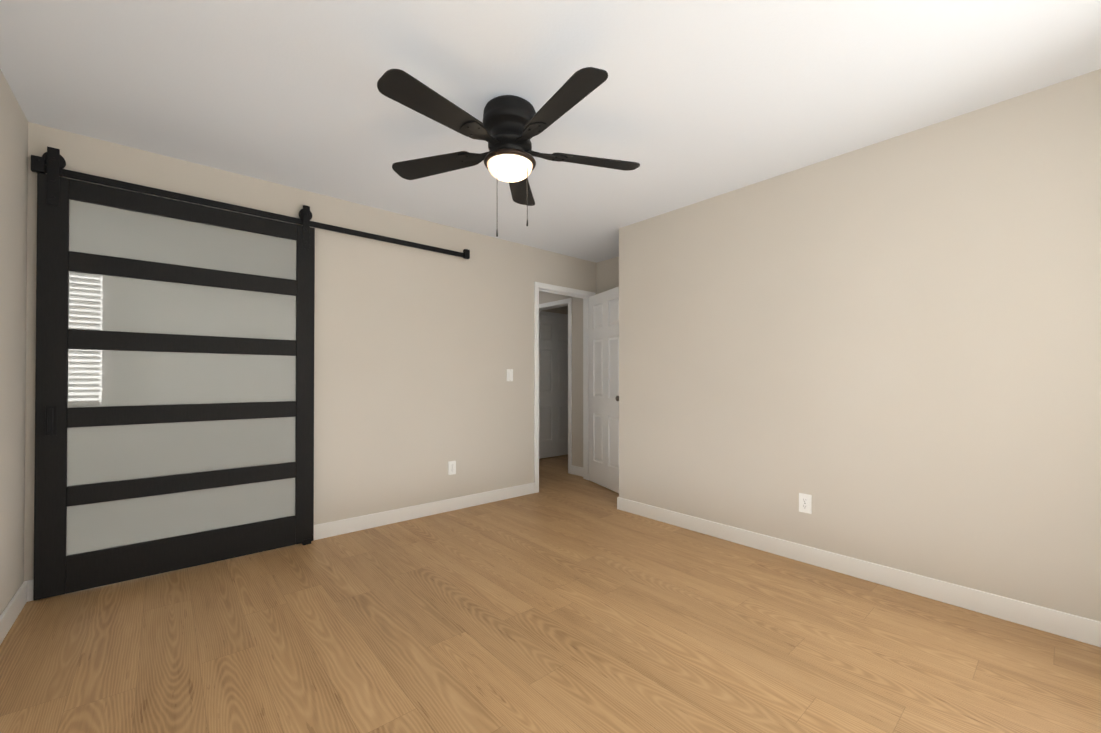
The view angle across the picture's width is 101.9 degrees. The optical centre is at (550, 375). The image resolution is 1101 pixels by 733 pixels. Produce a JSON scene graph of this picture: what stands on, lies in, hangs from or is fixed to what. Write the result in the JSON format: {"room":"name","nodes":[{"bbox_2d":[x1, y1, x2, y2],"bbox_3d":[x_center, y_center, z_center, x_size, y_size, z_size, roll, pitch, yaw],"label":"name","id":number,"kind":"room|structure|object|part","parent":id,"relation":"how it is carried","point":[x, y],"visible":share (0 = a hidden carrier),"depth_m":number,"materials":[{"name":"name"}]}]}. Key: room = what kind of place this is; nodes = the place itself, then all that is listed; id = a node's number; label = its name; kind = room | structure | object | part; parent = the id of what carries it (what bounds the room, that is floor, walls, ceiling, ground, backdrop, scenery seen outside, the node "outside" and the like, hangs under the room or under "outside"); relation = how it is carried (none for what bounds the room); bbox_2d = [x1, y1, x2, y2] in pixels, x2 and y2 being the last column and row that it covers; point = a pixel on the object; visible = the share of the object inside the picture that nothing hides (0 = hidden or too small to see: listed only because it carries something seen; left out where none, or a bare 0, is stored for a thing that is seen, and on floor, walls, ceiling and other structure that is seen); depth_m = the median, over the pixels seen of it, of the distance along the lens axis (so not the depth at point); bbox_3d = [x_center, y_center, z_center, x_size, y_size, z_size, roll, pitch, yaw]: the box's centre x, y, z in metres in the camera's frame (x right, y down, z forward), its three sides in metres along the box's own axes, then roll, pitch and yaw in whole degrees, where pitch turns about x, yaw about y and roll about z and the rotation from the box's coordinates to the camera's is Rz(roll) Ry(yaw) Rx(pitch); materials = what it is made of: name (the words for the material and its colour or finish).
{"room":"empty bedroom","nodes":[
{"label":"empty bedroom","id":0,"kind":"room"},
{"bbox_2d":[0,69,27,615],"bbox_3d":[-1.371,-0.088,0.688,0.116,2.440,4.086,0,-1,-41],"label":"wall","id":1,"kind":"structure","parent":0,"point":[13,196],"depth_m":2.06,"materials":[{"name":"beige paint"}]},
{"bbox_2d":[0,582,26,644],"bbox_3d":[-1.356,1.080,0.760,0.013,0.105,3.957,0,-1,-41],"label":"baseboard","id":2,"kind":"structure","parent":1,"relation":"attached to","point":[12,610],"depth_m":2.05,"materials":[{"name":"white wood"}]},
{"bbox_2d":[24,122,595,580],"bbox_3d":[-0.769,-0.062,3.990,7.040,2.440,0.116,0,-1,-41],"label":"wall","id":3,"kind":"structure","parent":0,"point":[418,352],"depth_m":3.52,"materials":[{"name":"beige paint"}]},
{"bbox_2d":[24,579,33,601],"bbox_3d":[-2.612,1.092,2.298,0.130,0.105,0.013,0,-1,-41],"label":"baseboard","id":4,"kind":"structure","parent":3,"relation":"attached to","point":[30,588],"depth_m":2.27,"materials":[{"name":"white wood"}]},
{"bbox_2d":[31,146,469,600],"bbox_3d":[-1.670,-0.008,3.075,2.530,2.316,0.086,0,-1,-41],"label":"sliding barn door","id":5,"kind":"structure","parent":3,"relation":"in","point":[174,403],"depth_m":2.58,"materials":[{"name":"black wood"}]},
{"bbox_3d":[-2.547,0.229,2.276,0.040,0.150,0.030,0,-1,-41],"label":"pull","id":6,"kind":"part","parent":5,"relation":"part of","materials":[{"name":"black metal"}]},
{"bbox_3d":[-2.128,0.054,2.685,1.277,2.163,0.038,0,-1,-41],"label":"frame","id":7,"kind":"part","parent":5,"relation":"part of","materials":[{"name":"black wood"}]},
{"bbox_3d":[-2.128,0.010,2.685,1.077,1.885,0.006,0,-1,-41],"label":"glass","id":8,"kind":"part","parent":5,"relation":"part of","materials":[{"name":"white glass"}]},
{"bbox_2d":[314,482,534,539],"bbox_3d":[-0.946,1.103,3.742,2.080,0.105,0.013,0,-1,-41],"label":"baseboard","id":9,"kind":"structure","parent":3,"relation":"attached to","point":[342,526],"depth_m":3.60,"materials":[{"name":"white wood"}]},
{"bbox_2d":[448,461,455,474],"bbox_3d":[-0.844,0.790,3.834,0.070,0.115,0.010,0,-1,-41],"label":"outlet","id":10,"kind":"object","parent":3,"relation":"attached to","point":[451,467],"visible":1,"depth_m":3.83,"materials":[{"name":"white plastic"}]},
{"bbox_2d":[507,369,512,380],"bbox_3d":[-0.384,-0.006,4.237,0.070,0.115,0.012,0,-1,-41],"label":"light switch","id":11,"kind":"object","parent":3,"relation":"attached to","point":[509,374],"visible":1,"depth_m":4.23,"materials":[{"name":"white plastic"}]},
{"bbox_2d":[534,282,595,492],"bbox_3d":[0.128,0.115,4.766,0.874,2.097,0.148,0,-1,-41],"label":"door frame","id":12,"kind":"structure","parent":3,"relation":"attached to","point":[537,285],"depth_m":4.72,"materials":[{"name":"white wood"}]},
{"bbox_2d":[588,286,618,492],"bbox_3d":[0.583,0.138,4.615,0.165,2.025,0.766,0,0,-23],"label":"open bedroom door","id":13,"kind":"structure","parent":3,"relation":"in","point":[603,320],"depth_m":4.63,"materials":[{"name":"white paint"}]},
{"bbox_2d":[0,455,1100,732],"bbox_3d":[0.068,1.210,3.014,7.300,0.120,6.000,0,-1,-41],"label":"floor","id":14,"kind":"structure","parent":0,"point":[562,601],"depth_m":1.89,"materials":[{"name":"brown wood"}]},
{"bbox_2d":[0,0,1100,262],"bbox_3d":[0.068,-1.350,3.034,7.300,0.120,6.000,0,-1,-41],"label":"ceiling","id":15,"kind":"structure","parent":0,"point":[686,102],"depth_m":1.97,"materials":[{"name":"white paint"}]},
{"bbox_2d":[377,67,639,236],"bbox_3d":[-0.193,-0.972,2.118,1.285,0.650,1.276,0,-1,-41],"label":"fan","id":16,"kind":"object","parent":15,"relation":"attached to","point":[509,128],"visible":0.98,"depth_m":2.05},
{"bbox_3d":[-0.196,-0.986,2.157,0.218,0.070,0.218,0,-1,-41],"label":"lamp shade","id":17,"kind":"part","parent":16,"relation":"part of","materials":[{"name":"white glass"}]},
{"bbox_2d":[540,306,567,458],"bbox_3d":[0.292,-0.040,6.801,1.754,2.440,0.116,0,-1,-41],"label":"wall","id":18,"kind":"structure","parent":0,"point":[562,310],"depth_m":6.59,"materials":[{"name":"beige paint"}]},
{"bbox_2d":[539,311,567,317],"bbox_3d":[0.042,0.129,6.496,0.924,2.097,0.016,0,-1,-41],"label":"door frame","id":19,"kind":"structure","parent":18,"relation":"attached to","point":[553,314],"depth_m":6.50,"materials":[{"name":"white wood"}]},
{"bbox_2d":[539,315,567,458],"bbox_3d":[0.071,0.152,6.456,0.821,2.025,0.100,0,-1,-41],"label":"room door","id":20,"kind":"structure","parent":18,"relation":"in","point":[553,386],"depth_m":6.45,"materials":[{"name":"white paint"}]},
{"bbox_2d":[539,257,618,466],"bbox_3d":[1.320,-0.061,4.188,0.116,2.440,5.620,0,-1,-41],"label":"wall","id":21,"kind":"structure","parent":0,"point":[607,274],"depth_m":5.24,"materials":[{"name":"beige paint"}]},
{"bbox_2d":[539,298,571,473],"bbox_3d":[-0.004,0.122,5.702,0.133,2.097,0.909,0,-1,-41],"label":"door frame","id":22,"kind":"structure","parent":21,"relation":"attached to","point":[559,302],"depth_m":5.34,"materials":[{"name":"white wood"}]},
{"bbox_2d":[571,465,582,476],"bbox_3d":[0.338,1.115,5.213,0.013,0.105,0.264,0,-1,-41],"label":"baseboard","id":23,"kind":"structure","parent":21,"relation":"attached to","point":[577,470],"depth_m":5.23,"materials":[{"name":"white wood"}]},
{"bbox_2d":[619,69,1100,621],"bbox_3d":[1.856,-0.071,2.954,0.690,2.440,3.053,0,-1,-41],"label":"wall","id":24,"kind":"structure","parent":0,"point":[885,353],"depth_m":2.40,"materials":[{"name":"beige paint"}]},
{"bbox_2d":[799,493,811,513],"bbox_3d":[1.566,0.785,2.747,0.010,0.115,0.070,0,-1,-41],"label":"outlet","id":25,"kind":"object","parent":24,"relation":"attached to","point":[805,503],"visible":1,"depth_m":2.74,"materials":[{"name":"white plastic"}]},
{"bbox_2d":[617,497,1100,646],"bbox_3d":[1.586,1.095,2.720,0.013,0.105,3.066,0,-1,-41],"label":"baseboard","id":26,"kind":"structure","parent":24,"relation":"attached to","point":[1072,626],"depth_m":2.38,"materials":[{"name":"white wood"}]}
]}

